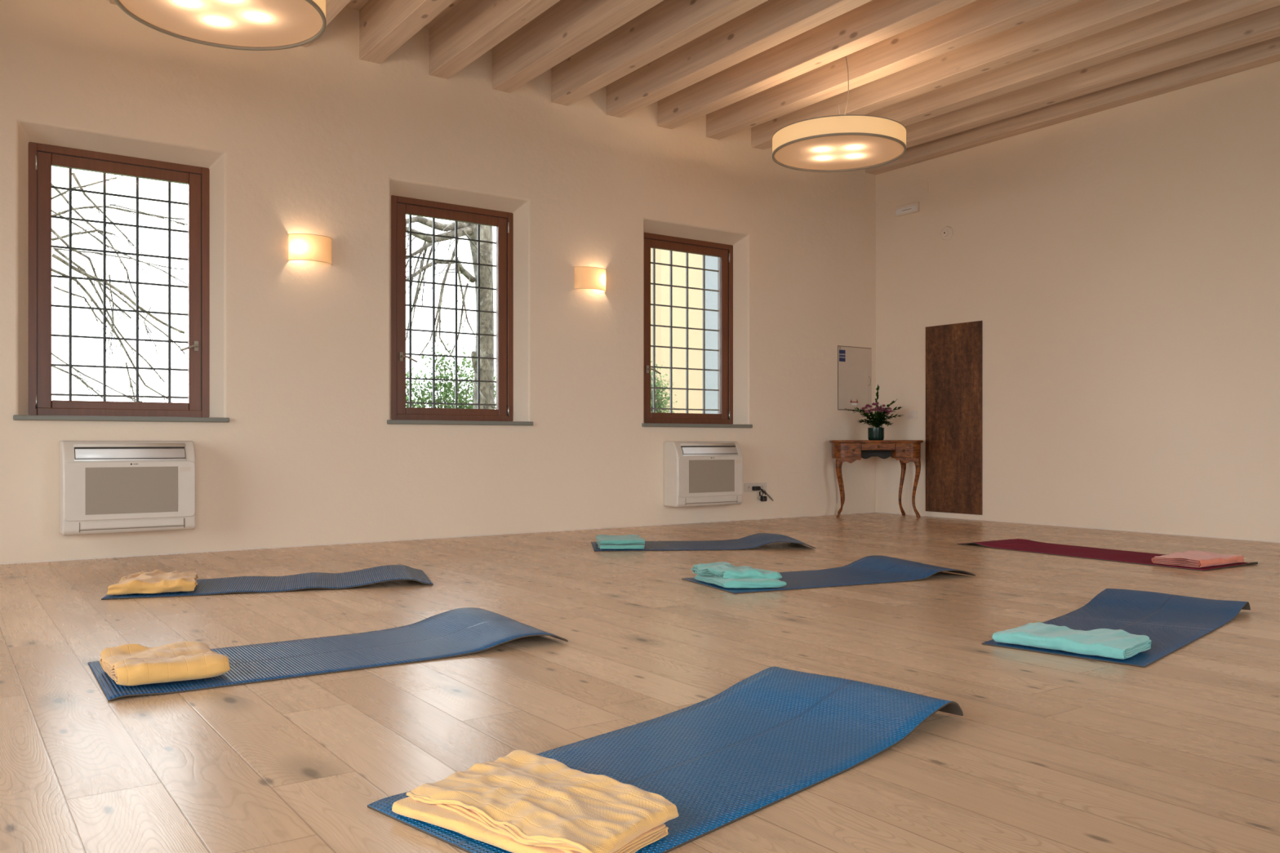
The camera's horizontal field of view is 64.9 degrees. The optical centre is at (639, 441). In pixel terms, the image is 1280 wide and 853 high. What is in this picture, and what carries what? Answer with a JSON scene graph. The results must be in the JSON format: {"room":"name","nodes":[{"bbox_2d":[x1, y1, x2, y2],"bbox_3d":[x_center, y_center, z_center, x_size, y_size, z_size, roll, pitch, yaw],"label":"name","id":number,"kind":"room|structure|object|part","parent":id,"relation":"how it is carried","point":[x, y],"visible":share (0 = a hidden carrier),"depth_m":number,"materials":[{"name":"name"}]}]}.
{"room":"exercise studio","nodes":[
{"label":"exercise studio","id":0,"kind":"room"},
{"bbox_2d":[345,0,462,27],"bbox_3d":[0.799,-3.230,3.977,10.490,0.080,8.980,0,0,-35],"label":"ceiling","id":1,"kind":"structure","parent":0,"point":[358,5],"depth_m":7.38,"materials":[{"name":"brown wood"}]},
{"bbox_2d":[110,0,116,4],"bbox_3d":[-0.768,-3.009,2.873,0.160,0.362,8.980,0,0,-35],"label":"ceiling beam","id":2,"kind":"structure","parent":1,"relation":"attached to","point":[112,2],"depth_m":6.48,"materials":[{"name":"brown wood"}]},
{"bbox_2d":[114,0,326,50],"bbox_3d":[-2.127,-2.691,5.133,1.004,0.999,1.004,0,0,-35],"label":"drum pendant","id":3,"kind":"object","parent":1,"relation":"hanging from","point":[238,24],"visible":1,"depth_m":5.26,"materials":[{"name":"beige fabric"}]},
{"bbox_3d":[-2.127,-2.263,5.133,1.000,0.135,1.000,0,0,-35],"label":"lamp shade","id":4,"kind":"part","parent":3,"relation":"part of","materials":[{"name":"beige fabric"}]},
{"bbox_2d":[300,0,351,47],"bbox_3d":[0.128,-3.009,3.504,0.160,0.362,8.980,0,0,-35],"label":"ceiling beam","id":5,"kind":"structure","parent":1,"relation":"attached to","point":[333,7],"depth_m":6.56,"materials":[{"name":"brown wood"}]},
{"bbox_2d":[359,0,455,63],"bbox_3d":[0.576,-3.009,3.820,0.160,0.362,8.980,0,0,-35],"label":"ceiling beam","id":6,"kind":"structure","parent":1,"relation":"attached to","point":[384,25],"depth_m":7.04,"materials":[{"name":"brown wood"}]},
{"bbox_2d":[429,0,559,79],"bbox_3d":[1.024,-3.009,4.136,0.160,0.362,8.980,0,0,-35],"label":"ceiling beam","id":7,"kind":"structure","parent":1,"relation":"attached to","point":[472,28],"depth_m":7.18,"materials":[{"name":"brown wood"}]},
{"bbox_2d":[492,0,663,93],"bbox_3d":[1.467,-3.009,4.449,0.160,0.362,8.980,0,0,-35],"label":"ceiling beam","id":8,"kind":"structure","parent":1,"relation":"attached to","point":[567,27],"depth_m":7.29,"materials":[{"name":"brown wood"}]},
{"bbox_2d":[551,0,768,106],"bbox_3d":[1.914,-3.009,4.763,0.160,0.362,8.980,0,0,-35],"label":"ceiling beam","id":9,"kind":"structure","parent":1,"relation":"attached to","point":[668,25],"depth_m":7.38,"materials":[{"name":"brown wood"}]},
{"bbox_2d":[606,0,871,117],"bbox_3d":[2.359,-3.009,5.077,0.160,0.362,8.980,0,0,-35],"label":"ceiling beam","id":10,"kind":"structure","parent":1,"relation":"attached to","point":[771,23],"depth_m":7.46,"materials":[{"name":"brown wood"}]},
{"bbox_2d":[657,0,977,128],"bbox_3d":[2.809,-3.009,5.395,0.160,0.362,8.980,0,0,-35],"label":"ceiling beam","id":11,"kind":"structure","parent":1,"relation":"attached to","point":[874,21],"depth_m":7.54,"materials":[{"name":"brown wood"}]},
{"bbox_2d":[772,55,906,172],"bbox_3d":[1.514,-2.691,7.675,1.004,1.000,1.004,0,0,-35],"label":"drum pendant","id":12,"kind":"object","parent":1,"relation":"hanging from","point":[845,142],"visible":0.94,"depth_m":7.46,"materials":[{"name":"beige fabric"}]},
{"bbox_3d":[1.514,-2.263,7.675,1.000,0.135,1.000,0,0,-35],"label":"lamp shade","id":13,"kind":"part","parent":12,"relation":"part of","materials":[{"name":"beige fabric"}]},
{"bbox_2d":[774,134,904,169],"bbox_3d":[1.514,-2.205,7.675,0.992,0.001,0.992,0,0,-35],"label":"diffuser","id":14,"kind":"object","parent":12,"relation":"attached to","point":[834,152],"depth_m":7.66,"materials":[{"name":"white plastic"}]},
{"bbox_2d":[706,0,1083,139],"bbox_3d":[3.264,-3.009,5.716,0.160,0.362,8.980,0,0,-35],"label":"ceiling beam","id":15,"kind":"structure","parent":1,"relation":"attached to","point":[979,20],"depth_m":7.62,"materials":[{"name":"brown wood"}]},
{"bbox_2d":[751,0,1189,149],"bbox_3d":[3.719,-3.009,6.036,0.160,0.362,8.980,0,0,-35],"label":"ceiling beam","id":16,"kind":"structure","parent":1,"relation":"attached to","point":[1085,18],"depth_m":7.58,"materials":[{"name":"brown wood"}]},
{"bbox_2d":[863,0,1279,126],"bbox_3d":[4.166,-3.009,6.352,0.160,0.362,8.980,0,0,-35],"label":"ceiling beam","id":17,"kind":"structure","parent":1,"relation":"attached to","point":[1191,16],"depth_m":7.52,"materials":[{"name":"brown wood"}]},
{"bbox_2d":[865,35,1279,174],"bbox_3d":[5.020,-3.009,6.954,0.160,0.362,8.980,0,0,-35],"label":"ceiling beam","id":18,"kind":"structure","parent":1,"relation":"attached to","point":[1267,51],"depth_m":8.48,"materials":[{"name":"brown wood"}]},
{"bbox_2d":[905,4,1279,148],"bbox_3d":[4.611,-3.009,6.666,0.160,0.362,8.980,0,0,-35],"label":"ceiling beam","id":19,"kind":"structure","parent":1,"relation":"attached to","point":[1263,25],"depth_m":7.89,"materials":[{"name":"brown wood"}]},
{"bbox_2d":[0,0,875,563],"bbox_3d":[-1.755,-1.350,7.946,10.890,4.200,0.450,0,0,-35],"label":"wall","id":20,"kind":"structure","parent":0,"point":[318,138],"depth_m":7.56,"materials":[{"name":"paint"}]},
{"bbox_2d":[13,142,229,422],"bbox_3d":[-3.437,-1.060,6.687,1.260,1.889,0.392,0,0,-35],"label":"window","id":21,"kind":"structure","parent":20,"relation":"in","point":[42,157],"depth_m":6.73,"materials":[{"name":"brown wood"}]},
{"bbox_3d":[-3.451,-1.030,6.707,0.996,1.661,0.050,0,0,-35],"label":"sash","id":22,"kind":"part","parent":21,"relation":"part of","materials":[{"name":"brown wood"}]},
{"bbox_2d":[51,168,187,402],"bbox_3d":[-3.542,-1.060,6.835,1.244,1.889,0.030,0,0,-35],"label":"grille","id":23,"kind":"object","parent":21,"relation":"attached to","point":[69,188],"depth_m":6.80,"materials":[{"name":"metal"}]},
{"bbox_3d":[-3.386,-0.149,6.614,1.260,0.032,0.213,0,0,-35],"label":"sill","id":24,"kind":"part","parent":21,"relation":"part of","materials":[{"name":"stone"}]},
{"bbox_3d":[-3.089,-0.641,6.892,0.122,0.055,0.065,0,0,-35],"label":"handle","id":25,"kind":"part","parent":21,"relation":"part of","materials":[{"name":"silver metal"}]},
{"bbox_3d":[-3.062,-0.660,6.942,0.028,0.070,0.014,0,0,-35],"label":"handle plate","id":26,"kind":"part","parent":21,"relation":"part of","materials":[{"name":"silver metal"}]},
{"bbox_2d":[59,440,195,535],"bbox_3d":[-3.280,0.285,6.461,0.765,0.585,0.220,0,0,-35],"label":"air conditioner","id":27,"kind":"object","parent":20,"relation":"attached to","point":[106,486],"visible":1,"depth_m":6.36,"materials":[{"name":"white plastic"}]},
{"bbox_3d":[-3.221,0.308,6.378,0.749,0.364,0.013,0,0,-35],"label":"panel","id":28,"kind":"part","parent":27,"relation":"part of","materials":[{"name":"white plastic"}]},
{"bbox_2d":[74,446,186,459],"bbox_3d":[-3.235,0.066,6.399,0.634,0.089,0.044,0,0,-35],"label":"outlet","id":29,"kind":"object","parent":27,"relation":"attached to","point":[80,452],"depth_m":6.38,"materials":[{"name":"white plastic"}]},
{"bbox_2d":[85,466,177,515],"bbox_3d":[-3.213,0.306,6.375,0.530,0.293,0.004,0,0,-35],"label":"grille","id":30,"kind":"object","parent":27,"relation":"attached to","point":[109,490],"depth_m":6.37,"materials":[{"name":"grey plastic"}]},
{"bbox_2d":[288,233,332,265],"bbox_3d":[-2.342,-1.380,7.194,0.308,0.189,0.103,0,0,-35],"label":"wall sconce","id":31,"kind":"object","parent":20,"relation":"attached to","point":[302,246],"visible":1,"depth_m":7.14,"materials":[{"name":"glass"}]},
{"bbox_2d":[0,511,875,564],"bbox_3d":[-1.786,0.746,7.643,10.490,0.009,0.008,0,0,-35],"label":"baseboard","id":32,"kind":"structure","parent":20,"relation":"attached to","point":[865,512],"depth_m":7.52,"materials":[{"name":"white plastic"}]},
{"bbox_2d":[386,195,533,425],"bbox_3d":[-1.492,-1.060,8.059,1.240,1.889,0.392,0,0,-35],"label":"window","id":33,"kind":"structure","parent":20,"relation":"in","point":[401,206],"depth_m":8.13,"materials":[{"name":"brown wood"}]},
{"bbox_3d":[-1.850,-0.660,7.797,0.028,0.070,0.014,0,0,-35],"label":"handle plate","id":34,"kind":"part","parent":33,"relation":"part of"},
{"bbox_3d":[-1.793,-0.641,7.806,0.122,0.055,0.065,0,0,-35],"label":"handle","id":35,"kind":"part","parent":33,"relation":"part of","materials":[{"name":"silver metal"}]},
{"bbox_2d":[405,214,496,408],"bbox_3d":[-1.596,-1.060,8.207,1.224,1.889,0.030,0,0,-35],"label":"grille","id":36,"kind":"object","parent":33,"relation":"attached to","point":[410,232],"depth_m":8.22,"materials":[{"name":"metal"}]},
{"bbox_3d":[-1.506,-1.030,8.079,0.976,1.661,0.050,0,0,-35],"label":"sash","id":37,"kind":"part","parent":33,"relation":"part of","materials":[{"name":"brown wood"}]},
{"bbox_3d":[-1.440,-0.149,7.986,1.240,0.032,0.213,0,0,-35],"label":"sill","id":38,"kind":"part","parent":33,"relation":"part of","materials":[{"name":"stone"}]},
{"bbox_2d":[573,266,605,292],"bbox_3d":[-0.402,-1.385,8.562,0.308,0.189,0.103,0,0,-35],"label":"wall sconce","id":39,"kind":"object","parent":20,"relation":"attached to","point":[585,277],"visible":1,"depth_m":8.50,"materials":[{"name":"glass"}]},
{"bbox_2d":[641,232,752,427],"bbox_3d":[0.444,-1.060,9.424,1.281,1.889,0.392,0,0,-35],"label":"window","id":40,"kind":"structure","parent":20,"relation":"in","point":[724,252],"depth_m":9.57,"materials":[{"name":"brown wood"}]},
{"bbox_3d":[0.069,-0.660,9.150,0.028,0.070,0.014,0,0,-35],"label":"handle plate","id":41,"kind":"part","parent":40,"relation":"part of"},
{"bbox_3d":[0.126,-0.641,9.159,0.122,0.055,0.065,0,0,-35],"label":"handle","id":42,"kind":"part","parent":40,"relation":"part of","materials":[{"name":"silver metal"}]},
{"bbox_2d":[650,248,719,413],"bbox_3d":[0.339,-1.060,9.572,1.265,1.889,0.030,0,0,-35],"label":"grille","id":43,"kind":"object","parent":40,"relation":"attached to","point":[654,263],"depth_m":9.65,"materials":[{"name":"metal"}]},
{"bbox_3d":[0.495,-0.149,9.351,1.281,0.032,0.213,0,0,-35],"label":"sill","id":44,"kind":"part","parent":40,"relation":"part of","materials":[{"name":"stone"}]},
{"bbox_2d":[663,441,742,507],"bbox_3d":[0.585,0.289,9.187,0.765,0.585,0.220,0,0,-35],"label":"air conditioner","id":45,"kind":"object","parent":20,"relation":"attached to","point":[696,473],"visible":1,"depth_m":9.05,"materials":[{"name":"white plastic"}]},
{"bbox_2d":[680,445,737,454],"bbox_3d":[0.630,0.070,9.124,0.634,0.089,0.044,0,0,-35],"label":"outlet","id":46,"kind":"object","parent":45,"relation":"attached to","point":[685,450],"depth_m":9.11,"materials":[{"name":"white plastic"}]},
{"bbox_3d":[0.644,0.312,9.103,0.749,0.364,0.013,0,0,-35],"label":"panel","id":47,"kind":"part","parent":45,"relation":"part of","materials":[{"name":"white plastic"}]},
{"bbox_2d":[688,459,734,493],"bbox_3d":[0.651,0.310,9.101,0.530,0.293,0.004,0,0,-35],"label":"grille","id":48,"kind":"object","parent":45,"relation":"attached to","point":[705,476],"depth_m":9.10,"materials":[{"name":"grey plastic"}]},
{"bbox_2d":[744,482,766,492],"bbox_3d":[1.108,0.440,9.682,0.272,0.084,0.012,0,0,-35],"label":"power outlet","id":49,"kind":"object","parent":20,"relation":"attached to","point":[748,486],"visible":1,"depth_m":9.66,"materials":[{"name":"white plastic"}]},
{"bbox_2d":[751,486,773,501],"bbox_3d":[1.197,0.503,9.717,0.278,0.150,0.047,0,0,-35],"label":"power adapter","id":50,"kind":"object","parent":49,"relation":"hanging from","point":[753,488],"visible":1,"depth_m":9.69,"materials":[{"name":"black plastic"}]},
{"bbox_2d":[777,472,801,491],"bbox_3d":[1.485,0.399,9.953,0.316,0.178,0.004,0,0,-35],"label":"access cover","id":51,"kind":"object","parent":20,"relation":"attached to","point":[792,482],"visible":1,"depth_m":9.95,"materials":[{"name":"paint"}]},
{"bbox_2d":[837,345,871,410],"bbox_3d":[2.242,-0.658,10.475,0.502,0.662,0.022,0,0,-35],"label":"box","id":52,"kind":"object","parent":20,"relation":"attached to","point":[854,363],"visible":0.98,"depth_m":10.46,"materials":[{"name":"white metal"}]},
{"bbox_2d":[0,512,1279,852],"bbox_3d":[0.799,0.810,3.977,10.490,0.120,8.980,0,0,-35],"label":"floor","id":53,"kind":"structure","parent":0,"point":[1179,753],"depth_m":3.01,"materials":[{"name":"brown wood"}]},
{"bbox_2d":[101,564,433,599],"bbox_3d":[-1.904,0.727,5.285,1.550,0.045,0.600,0,0,-18],"label":"yoga mat","id":54,"kind":"object","parent":53,"relation":"on","point":[380,574],"visible":0.88,"depth_m":5.27,"materials":[{"name":"blue plastic"}]},
{"bbox_2d":[106,569,198,595],"bbox_3d":[-2.423,0.703,5.075,0.416,0.076,0.439,0,0,-18],"label":"folded towel","id":55,"kind":"object","parent":54,"relation":"on","point":[157,581],"visible":1,"depth_m":4.92,"materials":[{"name":"fabric"}]},
{"bbox_2d":[88,607,568,702],"bbox_3d":[-1.066,0.717,3.571,1.520,0.065,0.600,0,0,-34],"label":"yoga mat","id":56,"kind":"object","parent":53,"relation":"on","point":[459,632],"visible":0.84,"depth_m":3.57,"materials":[{"name":"blue plastic"}]},
{"bbox_2d":[99,640,230,685],"bbox_3d":[-1.521,0.701,3.213,0.330,0.073,0.388,0,0,-34],"label":"folded towel","id":57,"kind":"object","parent":56,"relation":"on","point":[127,664],"visible":1,"depth_m":3.11,"materials":[{"name":"fabric"}]},
{"bbox_2d":[367,666,963,852],"bbox_3d":[0.171,0.718,2.407,0.600,0.063,1.500,0,0,43],"label":"yoga mat","id":58,"kind":"object","parent":53,"relation":"on","point":[776,734],"visible":0.78,"depth_m":2.44,"materials":[{"name":"blue plastic"}]},
{"bbox_2d":[391,750,678,852],"bbox_3d":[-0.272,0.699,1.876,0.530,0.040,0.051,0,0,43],"label":"folded towel","id":59,"kind":"object","parent":58,"relation":"on","point":[521,801],"visible":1,"depth_m":1.92,"materials":[{"name":"yellow fabric"}]},
{"bbox_2d":[591,533,815,551],"bbox_3d":[0.429,0.717,7.246,1.540,0.064,0.630,0,0,-5],"label":"yoga mat","id":60,"kind":"object","parent":53,"relation":"on","point":[756,540],"visible":0.82,"depth_m":7.21,"materials":[{"name":"blue plastic"}]},
{"bbox_2d":[595,534,644,549],"bbox_3d":[-0.149,0.707,7.157,0.336,0.067,0.499,0,0,-5],"label":"folded towel","id":61,"kind":"object","parent":60,"relation":"on","point":[603,541],"visible":1,"depth_m":6.94,"materials":[{"name":"teal fabric"}]},
{"bbox_2d":[681,555,975,594],"bbox_3d":[1.044,0.714,5.530,1.530,0.070,0.580,0,0,-24],"label":"yoga mat","id":62,"kind":"object","parent":53,"relation":"on","point":[869,570],"visible":0.84,"depth_m":5.55,"materials":[{"name":"blue plastic"}]},
{"bbox_2d":[690,561,786,588],"bbox_3d":[0.517,0.696,5.274,0.365,0.093,0.498,0,0,-24],"label":"folded towel","id":63,"kind":"object","parent":62,"relation":"on","point":[726,575],"visible":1,"depth_m":5.15,"materials":[{"name":"teal fabric"}]},
{"bbox_2d":[829,440,923,517],"bbox_3d":[2.365,0.367,10.064,0.900,0.764,0.339,0,0,6],"label":"console table","id":64,"kind":"object","parent":53,"relation":"on","point":[905,451],"visible":1,"depth_m":9.94,"materials":[{"name":"brown wood"}]},
{"bbox_3d":[1.981,0.450,9.997,0.074,0.599,0.076,0,0,15],"label":"leg","id":65,"kind":"part","parent":64,"relation":"part of","materials":[{"name":"brown wood"}]},
{"bbox_3d":[2.039,0.450,10.229,0.074,0.599,0.076,0,0,-4],"label":"leg","id":66,"kind":"part","parent":64,"relation":"part of","materials":[{"name":"brown wood"}]},
{"bbox_3d":[2.109,0.086,9.954,0.143,0.128,0.026,0,0,6],"label":"drawer","id":67,"kind":"part","parent":64,"relation":"part of","materials":[{"name":"brown wood"}]},
{"bbox_2d":[867,427,884,439],"bbox_3d":[2.361,-0.077,10.065,0.160,0.125,0.160,0,0,-35],"label":"vase","id":68,"kind":"object","parent":64,"relation":"on","point":[873,433],"visible":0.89,"depth_m":10.00,"materials":[{"name":"green glass"}]},
{"bbox_2d":[845,384,903,427],"bbox_3d":[2.342,-0.312,10.078,0.510,0.535,0.408,0,0,-35],"label":"flower bouquet","id":69,"kind":"object","parent":68,"relation":"in","point":[879,420],"visible":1,"depth_m":10.04,"materials":[{"name":"green plant"}]},
{"bbox_3d":[2.365,0.009,10.068,0.874,0.010,0.302,0,0,6],"label":"moulding","id":70,"kind":"part","parent":64,"relation":"part of","materials":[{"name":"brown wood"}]},
{"bbox_3d":[2.378,0.100,10.202,0.332,0.100,0.020,0,0,6],"label":"panel","id":71,"kind":"part","parent":64,"relation":"part of","materials":[{"name":"black wood"}]},
{"bbox_3d":[2.352,0.048,9.931,0.320,0.052,0.026,0,0,6],"label":"drawer","id":72,"kind":"part","parent":64,"relation":"part of","materials":[{"name":"brown wood"}]},
{"bbox_3d":[2.365,0.048,10.068,0.332,0.069,0.266,0,0,6],"label":"rail","id":73,"kind":"part","parent":64,"relation":"part of","materials":[{"name":"brown wood"}]},
{"bbox_3d":[2.651,0.450,10.169,0.075,0.599,0.076,0,0,15],"label":"leg","id":74,"kind":"part","parent":64,"relation":"part of","materials":[{"name":"brown wood"}]},
{"bbox_3d":[2.594,0.086,9.907,0.143,0.128,0.026,0,0,6],"label":"drawer","id":75,"kind":"part","parent":64,"relation":"part of","materials":[{"name":"brown wood"}]},
{"bbox_3d":[2.728,0.450,9.924,0.075,0.599,0.076,0,0,-3],"label":"leg","id":76,"kind":"part","parent":64,"relation":"part of","materials":[{"name":"brown wood"}]},
{"bbox_2d":[956,538,1257,571],"bbox_3d":[3.043,0.736,6.742,0.600,0.026,1.794,0,0,-32],"label":"yoga mat","id":77,"kind":"object","parent":53,"relation":"on","point":[1015,544],"visible":0.91,"depth_m":6.78,"materials":[{"name":"plastic"}]},
{"bbox_2d":[1151,550,1244,568],"bbox_3d":[3.400,0.715,6.168,0.535,0.051,0.351,0,0,-32],"label":"folded towel","id":78,"kind":"object","parent":77,"relation":"on","point":[1191,558],"visible":1,"depth_m":6.07,"materials":[{"name":"pink fabric"}]},
{"bbox_2d":[982,588,1250,667],"bbox_3d":[1.978,0.718,4.078,0.561,0.063,1.500,0,0,43],"label":"yoga mat","id":79,"kind":"object","parent":53,"relation":"on","point":[1171,622],"visible":0.85,"depth_m":4.20,"materials":[{"name":"blue plastic"}]},
{"bbox_2d":[991,622,1151,659],"bbox_3d":[1.565,0.712,3.655,0.478,0.059,0.299,0,0,43],"label":"folded towel","id":80,"kind":"object","parent":79,"relation":"on","point":[1120,644],"visible":1,"depth_m":3.57,"materials":[{"name":"teal fabric"}]},
{"bbox_2d":[875,61,1279,541],"bbox_3d":[5.249,-1.350,7.115,0.400,4.200,8.980,0,0,-35],"label":"wall","id":81,"kind":"structure","parent":0,"point":[1119,266],"depth_m":8.54,"materials":[{"name":"paint"}]},
{"bbox_2d":[895,201,919,217],"bbox_3d":[2.735,-2.381,10.304,0.034,0.100,0.296,0,0,-35],"label":"emergency light","id":82,"kind":"object","parent":81,"relation":"attached to","point":[913,207],"visible":1,"depth_m":10.28,"materials":[{"name":"white plastic"}]},
{"bbox_2d":[906,411,917,418],"bbox_3d":[2.776,-0.272,10.264,0.012,0.080,0.126,0,0,-35],"label":"light switch","id":83,"kind":"object","parent":81,"relation":"attached to","point":[910,415],"visible":1,"depth_m":10.26,"materials":[{"name":"white plastic"}]},
{"bbox_2d":[940,226,953,240],"bbox_3d":[3.010,-2.053,9.902,0.047,0.140,0.140,0,0,-35],"label":"smoke detector","id":84,"kind":"object","parent":81,"relation":"attached to","point":[946,233],"visible":1,"depth_m":9.88,"materials":[{"name":"white plastic"}]},
{"bbox_2d":[925,320,982,515],"bbox_3d":[3.066,-0.228,9.853,0.010,1.852,0.666,0,0,-35],"label":"door","id":85,"kind":"structure","parent":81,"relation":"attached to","point":[953,352],"depth_m":9.85,"materials":[{"name":"brown wood"}]},
{"bbox_2d":[875,511,1279,542],"bbox_3d":[5.084,0.746,6.994,0.008,0.009,8.972,0,0,-35],"label":"baseboard","id":86,"kind":"structure","parent":81,"relation":"attached to","point":[876,512],"depth_m":8.61,"materials":[{"name":"white plastic"}]},
{"bbox_3d":[-15.430,1.175,30.557,90.000,0.150,52.270,0,0,-35],"label":"ground","id":87,"kind":"structure","parent":0,"visible":0},
{"bbox_2d":[51,172,187,402],"bbox_3d":[-4.982,-1.154,8.122,3.381,4.620,0.954,0,0,-41],"label":"bare tree","id":88,"kind":"object","parent":87,"relation":"on","point":[79,269],"visible":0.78,"depth_m":8.52,"materials":[{"name":"brown plant"}]},
{"bbox_2d":[405,216,496,408],"bbox_3d":[-2.194,-1.474,10.263,0.956,5.173,2.184,0,0,37],"label":"willow tree","id":89,"kind":"object","parent":87,"relation":"on","point":[469,230],"visible":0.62,"depth_m":10.84,"materials":[{"name":"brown plant"}]},
{"bbox_2d":[405,340,496,408],"bbox_3d":[-2.472,-0.098,12.965,1.880,2.406,1.509,0,0,-35],"label":"shrub","id":90,"kind":"object","parent":87,"relation":"on","point":[447,393],"visible":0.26,"depth_m":12.75,"materials":[{"name":"green plant"}]},
{"bbox_2d":[429,349,496,408],"bbox_3d":[-2.527,-0.178,14.318,1.151,2.563,1.409,0,0,41],"label":"shrub","id":91,"kind":"object","parent":87,"relation":"on","point":[464,376],"visible":0.06,"depth_m":14.25,"materials":[{"name":"green plant"}]},
{"bbox_2d":[650,360,679,413],"bbox_3d":[0.236,-0.152,16.264,1.083,2.509,0.974,0,0,-35],"label":"shrub","id":92,"kind":"object","parent":87,"relation":"on","point":[660,405],"visible":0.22,"depth_m":16.23,"materials":[{"name":"green plant"}]},
{"bbox_2d":[650,248,717,413],"bbox_3d":[-0.713,-3.850,20.238,2.130,9.900,6.700,0,0,-35],"label":"house","id":93,"kind":"object","parent":87,"relation":"on","point":[662,272],"visible":0.12,"depth_m":17.69,"materials":[{"name":"paint"}]}
]}

